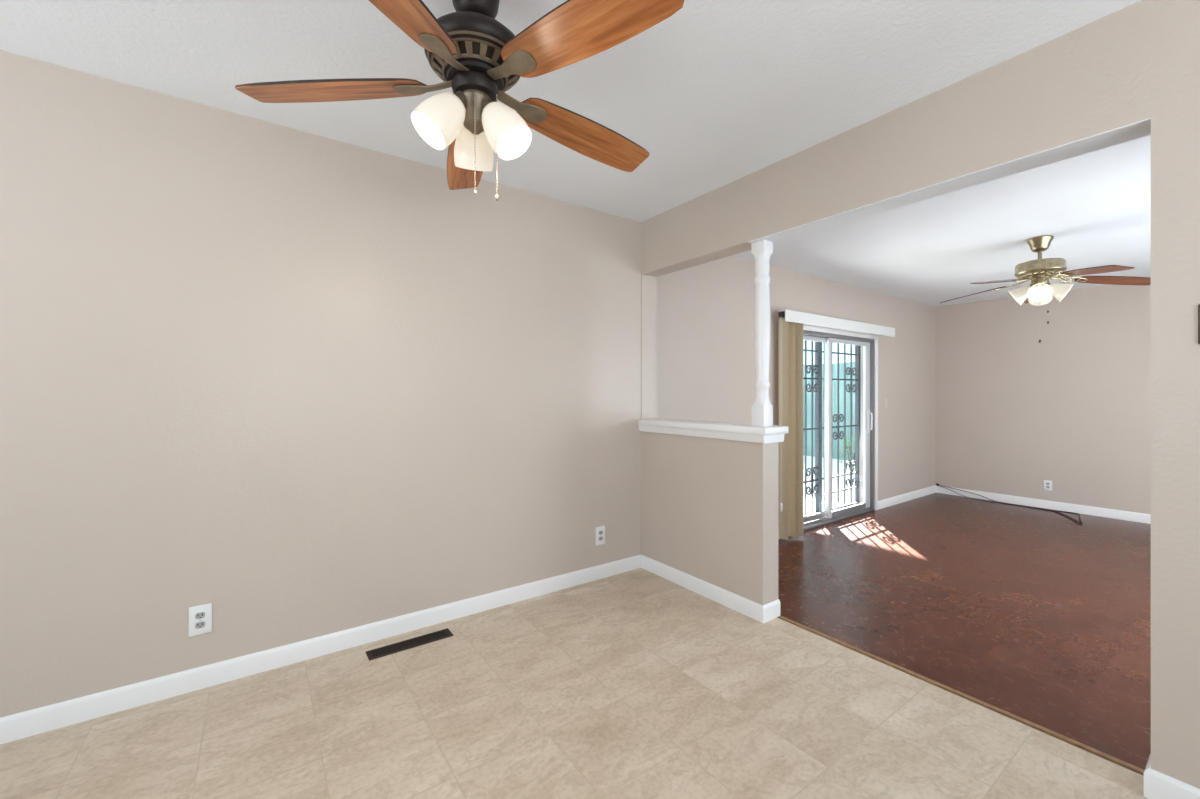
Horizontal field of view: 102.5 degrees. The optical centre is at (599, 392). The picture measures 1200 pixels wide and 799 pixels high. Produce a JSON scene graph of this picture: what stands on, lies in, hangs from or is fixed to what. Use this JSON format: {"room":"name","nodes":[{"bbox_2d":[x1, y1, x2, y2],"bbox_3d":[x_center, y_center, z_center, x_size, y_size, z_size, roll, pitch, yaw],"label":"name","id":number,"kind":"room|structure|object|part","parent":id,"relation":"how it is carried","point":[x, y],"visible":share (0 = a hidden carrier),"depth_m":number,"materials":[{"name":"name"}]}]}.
{"room":"empty dining room","nodes":[
{"label":"empty dining room","id":0,"kind":"room"},
{"bbox_2d":[0,50,640,717],"bbox_3d":[-1.773,0.012,2.130,5.127,2.640,0.313,0,0,-36],"label":"wall","id":1,"kind":"structure","parent":0,"point":[298,385],"depth_m":2.15,"materials":[{"name":"beige paint"}]},
{"bbox_2d":[188,603,211,636],"bbox_3d":[-1.666,0.947,2.007,0.076,0.122,0.010,0,0,-36],"label":"wall outlet","id":2,"kind":"object","parent":1,"relation":"attached to","point":[199,617],"visible":1,"depth_m":2.00,"materials":[{"name":"white plastic"}]},
{"bbox_2d":[195,621,204,628],"bbox_3d":[-1.665,0.967,2.005,0.033,0.025,0.004,0,0,-36],"label":"receptacle","id":3,"kind":"object","parent":2,"relation":"attached to","point":[198,624],"depth_m":2.00,"materials":[{"name":"white plastic"}]},
{"bbox_2d":[195,612,204,618],"bbox_3d":[-1.665,0.927,2.005,0.033,0.025,0.004,0,0,-36],"label":"receptacle","id":4,"kind":"object","parent":2,"relation":"attached to","point":[198,615],"depth_m":2.00,"materials":[{"name":"white plastic"}]},
{"bbox_2d":[0,555,640,743],"bbox_3d":[-1.674,1.188,2.000,4.811,0.088,0.013,0,0,-36],"label":"baseboard","id":5,"kind":"structure","parent":1,"relation":"attached to","point":[28,723],"depth_m":2.14,"materials":[{"name":"white paint"}]},
{"bbox_2d":[596,525,604,545],"bbox_3d":[0.003,0.948,3.198,0.076,0.122,0.010,0,0,-36],"label":"wall outlet","id":6,"kind":"object","parent":1,"relation":"attached to","point":[600,531],"visible":1,"depth_m":3.20,"materials":[{"name":"white plastic"}]},
{"bbox_2d":[0,568,1147,798],"bbox_3d":[-0.204,1.315,0.031,4.943,0.166,4.927,0,0,-36],"label":"floor","id":7,"kind":"structure","parent":0,"point":[638,683],"depth_m":1.76,"materials":[{"name":"beige tile"}]},
{"bbox_2d":[366,628,452,660],"bbox_3d":[-0.927,1.229,2.363,0.392,0.005,0.088,0,0,-36],"label":"floor vent","id":8,"kind":"object","parent":7,"relation":"in","point":[438,635],"visible":1,"depth_m":2.35,"materials":[{"name":"brown metal"}]},
{"bbox_2d":[779,616,1143,775],"bbox_3d":[1.385,1.240,2.106,0.021,0.017,1.352,0,0,-36],"label":"trim","id":9,"kind":"structure","parent":7,"relation":"on","point":[1124,764],"depth_m":1.90,"materials":[{"name":"brown wood"}]},
{"bbox_2d":[0,0,1150,306],"bbox_3d":[1.966,-1.258,1.679,10.390,0.100,5.090,0,0,-36],"label":"ceiling","id":10,"kind":"structure","parent":0,"point":[717,93],"depth_m":1.93,"materials":[{"name":"white paint"}]},
{"bbox_2d":[235,0,683,200],"bbox_3d":[-0.329,-0.879,1.424,1.215,0.657,1.270,0,0,-36],"label":"ceiling fan","id":11,"kind":"object","parent":10,"relation":"hanging from","point":[474,54],"visible":1,"depth_m":1.33,"materials":[{"name":"brown wood"}]},
{"bbox_3d":[-0.756,-0.871,1.387,0.514,0.007,0.142,-4,13,-2],"label":"blade","id":12,"kind":"part","parent":11,"relation":"part of","materials":[{"name":"brown wood"}]},
{"bbox_3d":[-0.472,-0.871,1.021,0.142,0.007,0.514,13,7,15],"label":"blade","id":13,"kind":"part","parent":11,"relation":"part of","materials":[{"name":"brown wood"}]},
{"bbox_3d":[-0.507,-0.887,1.395,0.181,0.022,0.064,-4,13,-2],"label":"blade arm","id":14,"kind":"part","parent":11,"relation":"part of","materials":[{"name":"brown metal"}]},
{"bbox_3d":[-0.452,-0.766,1.349,0.146,0.152,0.119,0,0,-35],"label":"lamp shade","id":15,"kind":"part","parent":11,"relation":"part of","materials":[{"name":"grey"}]},
{"bbox_3d":[-0.402,-0.887,1.260,0.064,0.022,0.181,13,7,15],"label":"blade arm","id":16,"kind":"part","parent":11,"relation":"part of","materials":[{"name":"brown metal"}]},
{"bbox_3d":[-0.489,-0.871,1.772,0.142,0.007,0.514,-14,1,-19],"label":"blade","id":17,"kind":"part","parent":11,"relation":"part of","materials":[{"name":"brown wood"}]},
{"bbox_3d":[-0.387,-0.748,1.483,0.121,0.152,0.138,0,0,-35],"label":"lamp shade","id":18,"kind":"part","parent":11,"relation":"part of","materials":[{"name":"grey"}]},
{"bbox_3d":[-0.352,-0.700,1.355,0.004,0.269,0.004,0,0,-35],"label":"pull chain","id":19,"kind":"part","parent":11,"relation":"part of","materials":[{"name":"silver metal"}]},
{"bbox_3d":[-0.295,-0.711,1.380,0.004,0.291,0.004,0,0,-35],"label":"pull chain","id":20,"kind":"part","parent":11,"relation":"part of","materials":[{"name":"silver metal"}]},
{"bbox_3d":[-0.262,-0.746,1.366,0.129,0.152,0.138,0,0,-35],"label":"lamp shade","id":21,"kind":"part","parent":11,"relation":"part of","materials":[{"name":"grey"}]},
{"bbox_3d":[-0.290,-0.776,1.370,0.080,0.098,0.052,0,0,1],"label":"bulb","id":22,"kind":"part","parent":11,"relation":"part of","materials":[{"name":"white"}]},
{"bbox_3d":[-0.247,-0.887,1.310,0.181,0.022,0.064,5,-10,38],"label":"blade arm","id":23,"kind":"part","parent":11,"relation":"part of","materials":[{"name":"brown metal"}]},
{"bbox_3d":[-0.247,-0.887,1.488,0.181,0.022,0.064,5,-16,-38],"label":"blade arm","id":24,"kind":"part","parent":11,"relation":"part of","materials":[{"name":"brown metal"}]},
{"bbox_3d":[-0.050,-0.871,1.640,0.514,0.007,0.142,5,-16,-38],"label":"blade","id":25,"kind":"part","parent":11,"relation":"part of","materials":[{"name":"brown wood"}]},
{"bbox_3d":[-0.050,-0.871,1.158,0.514,0.007,0.142,5,-10,38],"label":"blade","id":26,"kind":"part","parent":11,"relation":"part of","materials":[{"name":"brown wood"}]},
{"bbox_2d":[940,235,1150,342],"bbox_3d":[3.401,-0.798,3.800,1.279,0.819,1.234,0,0,-36],"label":"ceiling fan","id":27,"kind":"object","parent":10,"relation":"hanging from","point":[1040,291],"visible":1,"depth_m":3.67,"materials":[{"name":"gold metal"}]},
{"bbox_3d":[3.191,-0.842,4.128,0.132,0.007,0.462,-14,1,-34],"label":"blade","id":28,"kind":"part","parent":27,"relation":"part of","materials":[{"name":"brown wood"}]},
{"bbox_3d":[3.009,-0.842,3.642,0.462,0.007,0.132,-8,14,-15],"label":"blade","id":29,"kind":"part","parent":27,"relation":"part of","materials":[{"name":"brown wood"}]},
{"bbox_3d":[3.337,-0.874,3.910,0.089,0.021,0.225,-14,1,-34],"label":"blade arm","id":30,"kind":"part","parent":27,"relation":"part of","materials":[{"name":"gold metal"}]},
{"bbox_3d":[3.345,-0.772,3.832,0.145,0.151,0.155,0,0,-35],"label":"lamp shade","id":31,"kind":"part","parent":27,"relation":"part of","materials":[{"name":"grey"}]},
{"bbox_3d":[3.262,-0.874,3.712,0.225,0.021,0.089,-8,14,-15],"label":"blade arm","id":32,"kind":"part","parent":27,"relation":"part of","materials":[{"name":"gold metal"}]},
{"bbox_3d":[3.363,-0.772,3.670,0.155,0.151,0.145,0,0,-35],"label":"lamp shade","id":33,"kind":"part","parent":27,"relation":"part of","materials":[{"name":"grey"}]},
{"bbox_3d":[3.384,-0.803,3.699,0.091,0.071,0.048,0,0,-35],"label":"bulb","id":34,"kind":"part","parent":27,"relation":"part of","materials":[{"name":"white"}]},
{"bbox_3d":[3.507,-0.772,3.849,0.155,0.151,0.145,0,0,-35],"label":"lamp shade","id":35,"kind":"part","parent":27,"relation":"part of","materials":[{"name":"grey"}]},
{"bbox_3d":[3.421,-0.874,3.581,0.089,0.021,0.225,12,8,3],"label":"blade arm","id":36,"kind":"part","parent":27,"relation":"part of","materials":[{"name":"gold metal"}]},
{"bbox_3d":[3.525,-0.772,3.688,0.145,0.151,0.155,0,0,-35],"label":"lamp shade","id":37,"kind":"part","parent":27,"relation":"part of","materials":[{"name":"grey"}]},
{"bbox_3d":[3.603,-0.874,3.696,0.225,0.021,0.089,8,-9,20],"label":"blade arm","id":38,"kind":"part","parent":27,"relation":"part of","materials":[{"name":"gold metal"}]},
{"bbox_3d":[3.401,-0.842,3.319,0.132,0.007,0.462,12,8,3],"label":"blade","id":39,"kind":"part","parent":27,"relation":"part of","materials":[{"name":"brown wood"}]},
{"bbox_3d":[3.849,-0.842,3.605,0.462,0.007,0.132,8,-9,20],"label":"blade","id":40,"kind":"part","parent":27,"relation":"part of","materials":[{"name":"brown wood"}]},
{"bbox_2d":[656,255,935,527],"bbox_3d":[2.531,0.145,5.300,5.563,2.906,0.150,0,0,-36],"label":"wall","id":41,"kind":"structure","parent":0,"point":[705,355],"depth_m":4.58,"materials":[{"name":"beige paint"}]},
{"bbox_2d":[778,309,894,539],"bbox_3d":[2.556,0.303,5.130,2.200,2.141,0.156,0,0,-36],"label":"vertical blind","id":42,"kind":"object","parent":41,"relation":"attached to","point":[791,324],"visible":0.98,"depth_m":4.56,"materials":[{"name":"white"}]},
{"bbox_2d":[803,324,877,530],"bbox_3d":[2.502,0.350,5.266,1.910,2.096,0.164,0,0,-36],"label":"door","id":43,"kind":"structure","parent":41,"relation":"in","point":[869,346],"depth_m":5.65,"materials":[{"name":"white paint"}]},
{"bbox_3d":[2.154,0.382,5.053,0.904,1.960,0.030,0,0,-35],"label":"fixed panel","id":44,"kind":"part","parent":43,"relation":"part of","materials":[{"name":"grey"}]},
{"bbox_3d":[2.154,1.331,5.053,0.794,0.062,0.026,0,0,-35],"label":"rail","id":45,"kind":"part","parent":43,"relation":"part of","materials":[{"name":"grey metal"}]},
{"bbox_3d":[2.838,0.382,5.484,0.910,1.960,0.032,0,0,-35],"label":"sliding panel","id":46,"kind":"part","parent":43,"relation":"part of","materials":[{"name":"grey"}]},
{"bbox_3d":[2.818,1.331,5.469,0.750,0.062,0.028,0,0,-35],"label":"rail","id":47,"kind":"part","parent":43,"relation":"part of","materials":[{"name":"grey metal"}]},
{"bbox_3d":[3.198,0.337,5.693,0.050,0.270,0.050,0,0,-35],"label":"handle","id":48,"kind":"part","parent":43,"relation":"part of","materials":[{"name":"white plastic"}]},
{"bbox_2d":[884,398,886,407],"bbox_3d":[3.500,0.127,5.891,0.074,0.117,0.013,0,0,-36],"label":"light switch","id":49,"kind":"object","parent":41,"relation":"attached to","point":[885,399],"visible":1,"depth_m":5.88,"materials":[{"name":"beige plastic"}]},
{"bbox_2d":[878,485,935,509],"bbox_3d":[4.016,1.348,6.259,1.705,0.100,0.013,0,0,-36],"label":"baseboard","id":50,"kind":"structure","parent":41,"relation":"attached to","point":[884,503],"depth_m":6.19,"materials":[{"name":"white paint"}]},
{"bbox_2d":[803,341,854,364],"bbox_3d":[7.626,-0.868,17.723,6.000,4.600,16.600,0,0,-36],"label":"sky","id":51,"kind":"structure","parent":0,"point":[834,345],"depth_m":14.31,"materials":[{"name":"white"}]},
{"bbox_2d":[641,0,1199,788],"bbox_3d":[1.778,0.012,1.445,0.140,2.440,4.927,0,0,-36],"label":"wall","id":52,"kind":"structure","parent":0,"point":[1139,61],"depth_m":1.71,"materials":[{"name":"beige paint"}]},
{"bbox_2d":[640,555,779,622],"bbox_3d":[0.639,1.188,3.031,0.153,0.088,1.020,0,0,-36],"label":"baseboard","id":53,"kind":"structure","parent":52,"relation":"attached to","point":[767,612],"depth_m":2.84,"materials":[{"name":"white paint"}]},
{"bbox_2d":[638,418,787,442],"bbox_3d":[0.652,0.227,3.023,0.212,0.086,1.049,0,0,-36],"label":"trim","id":54,"kind":"structure","parent":52,"relation":"on","point":[745,432],"depth_m":2.83,"materials":[{"name":"white paint"}]},
{"bbox_2d":[751,240,772,426],"bbox_3d":[0.901,-0.326,2.675,0.087,1.019,0.087,0,0,-36],"label":"turned post","id":55,"kind":"object","parent":54,"relation":"on","point":[762,409],"visible":1,"depth_m":2.64,"materials":[{"name":"white paint"}]},
{"bbox_2d":[748,118,1150,243],"bbox_3d":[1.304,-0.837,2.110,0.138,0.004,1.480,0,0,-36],"label":"beam","id":56,"kind":"structure","parent":52,"relation":"attached to","point":[1136,130],"depth_m":1.86,"materials":[{"name":"white paint"}]},
{"bbox_2d":[1144,753,1199,798],"bbox_3d":[2.458,1.188,0.472,0.143,0.088,2.553,0,0,-36],"label":"baseboard","id":57,"kind":"structure","parent":52,"relation":"attached to","point":[1157,785],"depth_m":1.44,"materials":[{"name":"white paint"}]},
{"bbox_2d":[1198,304,1199,343],"bbox_3d":[1.746,-0.198,1.358,0.013,0.117,0.074,0,0,-36],"label":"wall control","id":58,"kind":"object","parent":52,"relation":"attached to","point":[1199,304],"visible":1,"depth_m":1.39,"materials":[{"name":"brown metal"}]},
{"bbox_2d":[778,493,1150,769],"bbox_3d":[3.542,1.448,3.755,5.413,0.100,3.840,0,0,-36],"label":"floor","id":59,"kind":"structure","parent":0,"point":[1040,617],"depth_m":3.19,"materials":[{"name":"red laminate"}]},
{"bbox_2d":[937,484,1081,522],"bbox_3d":[5.151,1.339,5.989,0.486,0.120,1.664,0,0,-14],"label":"cable","id":60,"kind":"object","parent":59,"relation":"on","point":[937,484],"visible":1,"depth_m":5.89,"materials":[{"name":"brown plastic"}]},
{"bbox_2d":[936,285,1150,513],"bbox_3d":[5.893,0.145,5.248,0.150,2.906,3.840,0,0,-36],"label":"wall","id":61,"kind":"structure","parent":0,"point":[1070,409],"depth_m":5.77,"materials":[{"name":"beige paint"}]},
{"bbox_2d":[936,486,1150,523],"bbox_3d":[5.783,1.348,5.261,0.013,0.100,3.690,0,0,-36],"label":"baseboard","id":62,"kind":"structure","parent":61,"relation":"attached to","point":[1081,509],"depth_m":5.76,"materials":[{"name":"white paint"}]},
{"bbox_2d":[1044,480,1051,490],"bbox_3d":[5.398,1.116,5.803,0.010,0.122,0.076,0,0,-36],"label":"wall outlet","id":63,"kind":"object","parent":61,"relation":"attached to","point":[1047,483],"visible":1,"depth_m":5.80,"materials":[{"name":"white plastic"}]},
{"label":"outside","id":64,"kind":"structure","parent":0,"visible":0},
{"bbox_2d":[803,455,854,514],"bbox_3d":[2.300,1.532,15.717,26.000,0.200,17.080,0,0,-36],"label":"floor","id":65,"kind":"structure","parent":64,"point":[834,461],"depth_m":7.44,"materials":[{"name":"concrete"}]},
{"bbox_2d":[803,340,819,516],"bbox_3d":[2.058,0.349,5.153,1.015,2.155,0.050,0,0,-36],"label":"security gate","id":66,"kind":"object","parent":65,"relation":"on","point":[816,369],"visible":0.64,"depth_m":5.39,"materials":[{"name":"black metal"}]},
{"bbox_2d":[803,362,854,459],"bbox_3d":[2.961,0.381,13.105,0.069,2.042,12.000,0,0,-36],"label":"wooden fence","id":67,"kind":"object","parent":65,"relation":"on","point":[841,365],"visible":0.02,"depth_m":10.21,"materials":[{"name":"white wood"}]},
{"bbox_2d":[820,342,860,511],"bbox_3d":[2.874,0.349,5.735,0.980,2.155,0.050,0,0,-36],"label":"security gate","id":68,"kind":"object","parent":65,"relation":"on","point":[857,368],"visible":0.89,"depth_m":5.78,"materials":[{"name":"black metal"}]},
{"bbox_3d":[2.839,1.162,5.710,0.831,0.016,0.016,0,0,-35],"label":"rail","id":69,"kind":"part","parent":68,"relation":"part of","materials":[{"name":"black metal"}]},
{"bbox_3d":[2.839,0.982,5.710,0.831,0.016,0.016,0,0,-35],"label":"rail","id":70,"kind":"part","parent":68,"relation":"part of","materials":[{"name":"black metal"}]},
{"bbox_3d":[2.839,0.402,5.710,0.831,0.016,0.016,0,0,-35],"label":"rail","id":71,"kind":"part","parent":68,"relation":"part of","materials":[{"name":"black metal"}]},
{"bbox_3d":[2.839,-0.158,5.710,0.831,0.016,0.016,0,0,-35],"label":"rail","id":72,"kind":"part","parent":68,"relation":"part of","materials":[{"name":"black metal"}]},
{"bbox_3d":[2.839,-0.468,5.710,0.831,0.016,0.016,0,0,-35],"label":"rail","id":73,"kind":"part","parent":68,"relation":"part of","materials":[{"name":"black metal"}]},
{"bbox_2d":[839,435,854,471],"bbox_3d":[4.485,1.092,8.548,0.543,0.681,0.529,0,0,-36],"label":"shrub","id":74,"kind":"object","parent":65,"relation":"on","point":[848,446],"visible":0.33,"depth_m":8.56,"materials":[{"name":"green plant"}]}
]}

